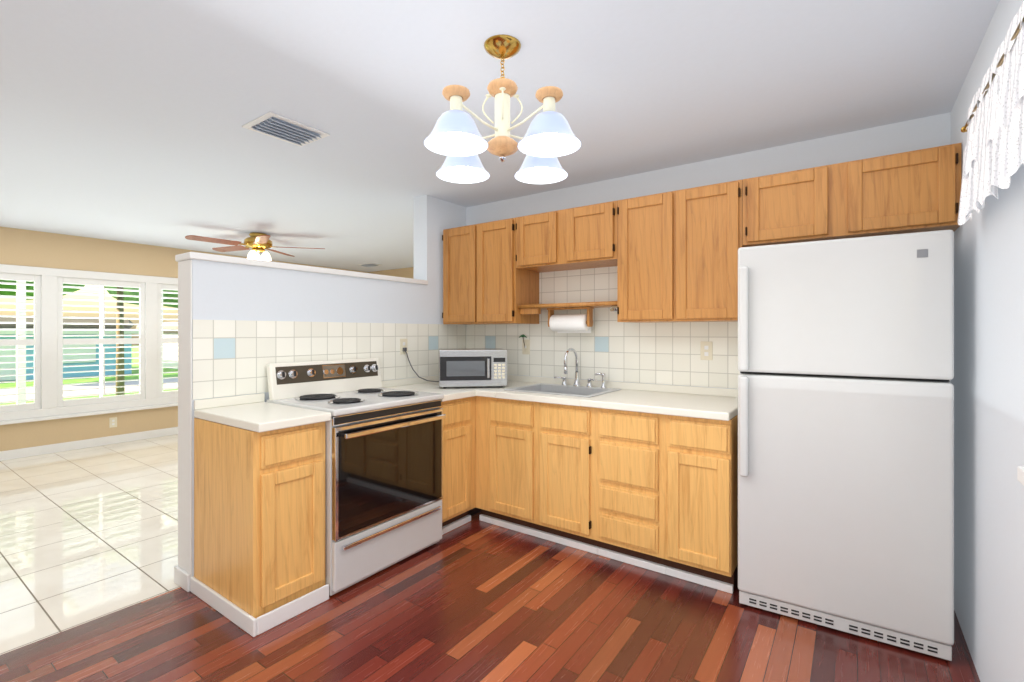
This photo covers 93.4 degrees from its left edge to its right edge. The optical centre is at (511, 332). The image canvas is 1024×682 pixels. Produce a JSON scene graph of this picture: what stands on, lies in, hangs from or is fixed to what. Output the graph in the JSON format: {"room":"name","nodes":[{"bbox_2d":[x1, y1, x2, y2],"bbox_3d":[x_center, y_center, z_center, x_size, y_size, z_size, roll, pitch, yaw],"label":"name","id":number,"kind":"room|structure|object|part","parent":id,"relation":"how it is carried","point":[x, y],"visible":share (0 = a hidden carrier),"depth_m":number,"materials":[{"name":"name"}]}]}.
{"room":"kitchen","nodes":[
{"label":"kitchen","id":0,"kind":"room"},
{"bbox_2d":[0,434,179,654],"bbox_3d":[-3.150,1.336,4.211,4.380,0.060,8.100,0,0,35],"label":"floor","id":1,"kind":"structure","parent":0,"point":[88,534],"depth_m":3.11,"materials":[{"name":"beige tile"}]},
{"bbox_2d":[0,227,368,450],"bbox_3d":[-4.887,0.116,5.444,0.120,2.380,8.100,0,0,35],"label":"wall","id":2,"kind":"structure","parent":0,"point":[24,247],"depth_m":5.44,"materials":[{"name":"paint"}]},
{"bbox_2d":[0,427,177,460],"bbox_3d":[-4.865,1.258,5.354,0.017,0.095,7.978,0,0,35],"label":"baseboard","id":3,"kind":"structure","parent":2,"relation":"attached to","point":[47,449],"depth_m":5.41,"materials":[{"name":"white wood"}]},
{"bbox_2d":[0,264,177,424],"bbox_3d":[-4.744,0.123,5.593,0.160,1.631,2.886,0,0,35],"label":"window shutters","id":4,"kind":"object","parent":2,"relation":"attached to","point":[48,342],"visible":0.71,"depth_m":5.41,"materials":[{"name":"white wood"}]},
{"bbox_2d":[109,417,116,427],"bbox_3d":[-4.667,1.056,5.643,0.006,0.116,0.072,0,0,35],"label":"outlet","id":5,"kind":"object","parent":2,"relation":"attached to","point":[113,422],"visible":1,"depth_m":5.64,"materials":[{"name":"white plastic"}]},
{"bbox_2d":[192,195,465,575],"bbox_3d":[-1.065,0.116,3.339,0.150,2.380,2.108,0,0,35],"label":"wall","id":6,"kind":"structure","parent":0,"point":[225,291],"depth_m":3.07,"materials":[{"name":"paint"}]},
{"bbox_2d":[174,252,427,591],"bbox_3d":[-1.208,0.451,3.139,0.188,1.710,1.660,0,0,35],"label":"trim","id":7,"kind":"structure","parent":6,"relation":"attached to","point":[182,571],"depth_m":2.48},
{"bbox_2d":[193,320,465,399],"bbox_3d":[-1.003,0.139,3.291,0.006,0.405,2.102,0,0,35],"label":"tile backsplash","id":8,"kind":"structure","parent":6,"relation":"attached to","point":[233,357],"depth_m":2.88,"materials":[{"name":"white tile"}]},
{"bbox_2d":[400,339,406,354],"bbox_3d":[-0.800,0.106,3.566,0.006,0.116,0.072,0,0,35],"label":"outlet","id":9,"kind":"object","parent":8,"relation":"attached to","point":[403,343],"visible":0.96,"depth_m":3.55,"materials":[{"name":"beige plastic"}]},
{"bbox_2d":[369,267,413,278],"bbox_3d":[0.562,0.116,6.468,7.580,2.380,0.120,0,0,35],"label":"wall","id":10,"kind":"structure","parent":0,"point":[405,272],"depth_m":8.14,"materials":[{"name":"paint"}]},
{"bbox_2d":[0,507,979,681],"bbox_3d":[-0.734,1.336,0.963,3.320,0.060,5.600,0,0,35],"label":"floor","id":11,"kind":"structure","parent":0,"point":[475,599],"depth_m":2.06,"materials":[{"name":"brown wood"}]},
{"bbox_2d":[190,576,328,636],"bbox_3d":[-1.256,1.268,2.392,0.634,0.075,0.366,0,0,35],"label":"baseboard","id":12,"kind":"structure","parent":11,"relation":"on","point":[252,626],"depth_m":2.21,"materials":[{"name":"white wood"}]},
{"bbox_2d":[194,418,324,617],"bbox_3d":[-1.254,0.870,2.400,0.612,0.872,0.350,0,0,35],"label":"base cabinet","id":13,"kind":"object","parent":11,"relation":"on","point":[259,524],"depth_m":2.22,"materials":[{"name":"brown wood"}]},
{"bbox_2d":[194,393,330,432],"bbox_3d":[-1.242,0.387,2.392,0.642,0.088,0.354,0,0,35],"label":"countertop","id":14,"kind":"structure","parent":13,"relation":"on","point":[254,412],"depth_m":2.34,"materials":[{"name":"laminate"}]},
{"bbox_2d":[266,358,445,595],"bbox_3d":[-0.884,0.741,2.827,0.694,1.130,0.767,0,0,35],"label":"electric range","id":15,"kind":"object","parent":11,"relation":"on","point":[383,475],"visible":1,"depth_m":2.64,"materials":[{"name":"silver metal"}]},
{"bbox_2d":[440,396,475,534],"bbox_3d":[-0.595,0.870,3.328,0.612,0.872,0.377,0,0,35],"label":"base cabinet","id":16,"kind":"object","parent":11,"relation":"on","point":[459,424],"depth_m":3.17,"materials":[{"name":"brown wood"}]},
{"bbox_2d":[381,376,477,401],"bbox_3d":[-0.595,0.387,3.287,0.660,0.088,0.315,0,0,35],"label":"countertop","id":17,"kind":"structure","parent":16,"relation":"on","point":[412,384],"depth_m":3.39,"materials":[{"name":"laminate"}]},
{"bbox_2d":[584,407,663,573],"bbox_3d":[0.793,0.870,2.931,0.443,0.872,0.618,0,0,35],"label":"base cabinet","id":18,"kind":"object","parent":11,"relation":"on","point":[655,492],"depth_m":2.68,"materials":[{"name":"brown wood"}]},
{"bbox_2d":[664,415,737,593],"bbox_3d":[1.110,0.870,2.706,0.335,0.872,0.618,0,0,35],"label":"base cabinet","id":19,"kind":"object","parent":11,"relation":"on","point":[701,455],"depth_m":2.46,"materials":[{"name":"brown wood"}]},
{"bbox_2d":[426,375,737,420],"bbox_3d":[0.324,0.387,3.232,2.224,0.088,0.659,0,0,35],"label":"countertop","id":20,"kind":"structure","parent":19,"relation":"on","point":[675,400],"depth_m":2.91,"materials":[{"name":"laminate"}]},
{"bbox_2d":[439,348,506,387],"bbox_3d":[-0.292,0.257,3.510,0.475,0.266,0.352,0,0,-9],"label":"microwave","id":21,"kind":"object","parent":20,"relation":"on","point":[472,367],"visible":1,"depth_m":3.35,"materials":[{"name":"silver metal"}]},
{"bbox_2d":[403,348,438,381],"bbox_3d":[-0.662,0.244,3.594,0.195,0.261,0.230,0,0,35],"label":"cord","id":22,"kind":"object","parent":21,"relation":"attached to","point":[405,349],"visible":0.9,"depth_m":3.56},
{"bbox_2d":[504,383,620,397],"bbox_3d":[0.343,0.474,3.258,0.640,0.180,0.480,0,0,35],"label":"stainless steel sink","id":23,"kind":"object","parent":20,"relation":"in","point":[567,390],"visible":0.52,"depth_m":3.37,"materials":[{"name":"silver metal"}]},
{"bbox_2d":[554,348,606,388],"bbox_3d":[0.440,0.247,3.344,0.391,0.275,0.205,0,0,35],"label":"sink faucet","id":24,"kind":"object","parent":20,"relation":"on","point":[577,383],"visible":1,"depth_m":3.36,"materials":[{"name":"silver metal"}]},
{"bbox_2d":[738,230,953,660],"bbox_3d":[1.550,0.451,2.324,0.775,1.710,0.640,0,0,32],"label":"refrigerator","id":25,"kind":"object","parent":11,"relation":"on","point":[846,439],"visible":1,"depth_m":2.06,"materials":[{"name":"plastic"}]},
{"bbox_2d":[0,0,999,271],"bbox_3d":[-1.831,-1.114,3.201,7.700,0.080,8.220,0,0,35],"label":"ceiling","id":26,"kind":"structure","parent":0,"point":[122,120],"depth_m":2.18,"materials":[{"name":"paint"}]},
{"bbox_2d":[185,232,324,260],"bbox_3d":[-2.808,-0.931,5.239,1.306,0.284,1.281,0,0,35],"label":"room ceiling fan","id":27,"kind":"object","parent":26,"relation":"hanging from","point":[257,243],"visible":1,"depth_m":5.18,"materials":[{"name":"gold metal"}]},
{"bbox_2d":[242,112,329,146],"bbox_3d":[-1.195,-1.062,2.559,0.280,0.028,0.330,0,0,35],"label":"ceiling vent","id":28,"kind":"object","parent":26,"relation":"in","point":[276,126],"visible":0.98,"depth_m":2.53,"materials":[{"name":"grey metal"}]},
{"bbox_2d":[358,263,379,266],"bbox_3d":[-2.258,-1.062,7.661,0.300,0.028,0.240,0,0,35],"label":"ceiling vent","id":29,"kind":"object","parent":26,"relation":"in","point":[369,265],"visible":1,"depth_m":7.61,"materials":[{"name":"grey metal"}]},
{"bbox_2d":[424,34,581,183],"bbox_3d":[-0.036,-0.856,1.808,0.536,0.435,0.536,0,0,-2],"label":"chandelier","id":30,"kind":"object","parent":26,"relation":"hanging from","point":[457,139],"depth_m":1.74,"materials":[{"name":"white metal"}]},
{"bbox_2d":[466,112,950,388],"bbox_3d":[0.897,0.116,3.312,3.380,2.380,0.120,0,0,35],"label":"wall","id":31,"kind":"structure","parent":0,"point":[914,134],"depth_m":2.90,"materials":[{"name":"paint"}]},
{"bbox_2d":[442,218,538,324],"bbox_3d":[-0.178,-0.444,3.789,0.709,0.760,0.342,0,0,35],"label":"upper cabinet","id":32,"kind":"object","parent":31,"relation":"attached to","point":[486,281],"visible":1,"depth_m":3.62,"materials":[{"name":"brown wood"}]},
{"bbox_2d":[516,201,616,272],"bbox_3d":[0.428,-0.641,3.360,0.772,0.365,0.342,0,0,35],"label":"upper cabinet","id":33,"kind":"object","parent":31,"relation":"attached to","point":[581,237],"visible":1,"depth_m":3.23,"materials":[{"name":"brown wood"}]},
{"bbox_2d":[517,301,616,314],"bbox_3d":[0.439,-0.164,3.375,0.772,0.069,0.294,0,0,35],"label":"open shelf","id":34,"kind":"object","parent":31,"relation":"attached to","point":[531,309],"visible":0.85,"depth_m":3.31,"materials":[{"name":"brown wood"}]},
{"bbox_2d":[547,307,593,332],"bbox_3d":[0.408,-0.084,3.401,0.340,0.179,0.120,0,0,35],"label":"paper towel holder","id":35,"kind":"object","parent":34,"relation":"attached to","point":[573,323],"visible":1,"depth_m":3.36,"materials":[{"name":"white paper"}]},
{"bbox_2d":[610,305,616,311],"bbox_3d":[0.676,-0.152,3.122,0.060,0.041,0.105,0,0,35],"label":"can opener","id":36,"kind":"object","parent":34,"relation":"attached to","point":[613,308],"visible":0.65,"depth_m":3.10,"materials":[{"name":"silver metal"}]},
{"bbox_2d":[466,266,739,388],"bbox_3d":[0.517,-0.059,3.504,2.226,0.800,0.006,0,0,35],"label":"tile backsplash","id":37,"kind":"structure","parent":31,"relation":"attached to","point":[613,349],"depth_m":3.39,"materials":[{"name":"white tile"}]},
{"bbox_2d":[522,340,529,353],"bbox_3d":[0.109,0.116,3.783,0.072,0.116,0.012,0,0,35],"label":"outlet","id":38,"kind":"object","parent":37,"relation":"attached to","point":[527,345],"visible":1,"depth_m":3.78,"materials":[{"name":"beige plastic"}]},
{"bbox_2d":[700,341,712,359],"bbox_3d":[1.211,0.116,3.004,0.072,0.116,0.006,0,0,35],"label":"outlet","id":39,"kind":"object","parent":37,"relation":"attached to","point":[706,350],"visible":1,"depth_m":3.00,"materials":[{"name":"beige plastic"}]},
{"bbox_2d":[617,180,743,322],"bbox_3d":[1.035,-0.444,2.928,0.714,0.760,0.342,0,0,35],"label":"upper cabinet","id":40,"kind":"object","parent":31,"relation":"attached to","point":[677,255],"visible":0.98,"depth_m":2.77,"materials":[{"name":"brown wood"}]},
{"bbox_2d":[742,143,961,246],"bbox_3d":[1.683,-0.646,2.468,0.872,0.355,0.342,0,0,35],"label":"upper cabinet","id":41,"kind":"object","parent":31,"relation":"attached to","point":[915,191],"visible":1,"depth_m":2.29,"materials":[{"name":"brown wood"}]},
{"bbox_2d":[951,0,1023,681],"bbox_3d":[0.570,0.116,0.036,0.120,2.380,5.600,0,0,35],"label":"wall","id":42,"kind":"structure","parent":0,"point":[987,381],"depth_m":1.67,"materials":[{"name":"paint"}]},
{"bbox_2d":[958,1,1023,226],"bbox_3d":[1.115,-0.603,0.978,0.080,0.442,2.069,0,0,35],"label":"curtain valance","id":43,"kind":"object","parent":42,"relation":"attached to","point":[993,152],"visible":1,"depth_m":1.36,"materials":[{"name":"white fabric"}]},
{"bbox_3d":[1.125,-0.740,0.970,0.055,0.072,2.069,0,0,35],"label":"curtain rod brass","id":44,"kind":"part","parent":43,"relation":"part of","materials":[{"name":"gold metal"}]},
{"bbox_2d":[1017,466,1023,485],"bbox_3d":[1.014,-0.179,0.721,0.110,1.230,1.310,0,0,35],"label":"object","id":45,"kind":"structure","parent":42,"relation":"in","point":[1020,474],"depth_m":1.26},
{"label":"outside","id":46,"kind":"structure","parent":0,"visible":0},
{"bbox_2d":[0,347,177,404],"bbox_3d":[-51.150,2.906,40.185,115.510,0.200,160.000,0,0,35],"label":"lawn","id":47,"kind":"structure","parent":46,"point":[69,381],"depth_m":28.60,"materials":[{"name":"green plant"}]},
{"bbox_2d":[0,280,84,299],"bbox_3d":[-13.747,-0.536,12.107,5.365,6.679,5.689,0,0,35],"label":"tree","id":48,"kind":"object","parent":47,"relation":"on","point":[7,286],"visible":0.04,"depth_m":12.96,"materials":[{"name":"green plant"}]},
{"bbox_2d":[0,317,138,380],"bbox_3d":[-34.379,0.956,27.973,10.200,3.699,18.700,0,0,35],"label":"house","id":49,"kind":"structure","parent":47,"relation":"on","point":[65,357],"depth_m":30.20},
{"bbox_2d":[0,378,177,403],"bbox_3d":[-23.022,2.796,20.218,6.500,0.019,160.000,0,0,35],"label":"street","id":50,"kind":"structure","parent":47,"relation":"on","point":[70,387],"depth_m":23.44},
{"bbox_2d":[16,281,162,403],"bbox_3d":[-6.640,0.856,6.749,4.210,3.899,8.000,0,0,35],"label":"porch post","id":51,"kind":"object","parent":47,"relation":"on","point":[20,358],"visible":0.02,"depth_m":7.98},
{"bbox_2d":[116,287,124,395],"bbox_3d":[-13.590,-1.204,16.644,6.438,8.015,6.827,0,0,35],"label":"tree","id":52,"kind":"object","parent":47,"relation":"on","point":[120,372],"depth_m":16.61,"materials":[{"name":"brown plant"}]},
{"bbox_2d":[104,286,177,307],"bbox_3d":[-22.932,-1.204,31.125,6.438,8.015,6.827,0,0,35],"label":"tree","id":53,"kind":"object","parent":47,"relation":"on","point":[137,298],"visible":0.1,"depth_m":28.61,"materials":[{"name":"green plant"}]},
{"bbox_2d":[136,322,177,368],"bbox_3d":[-22.657,1.006,44.486,10.000,3.599,17.000,0,0,35],"label":"house","id":54,"kind":"structure","parent":47,"relation":"on","point":[169,364],"depth_m":37.17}
]}

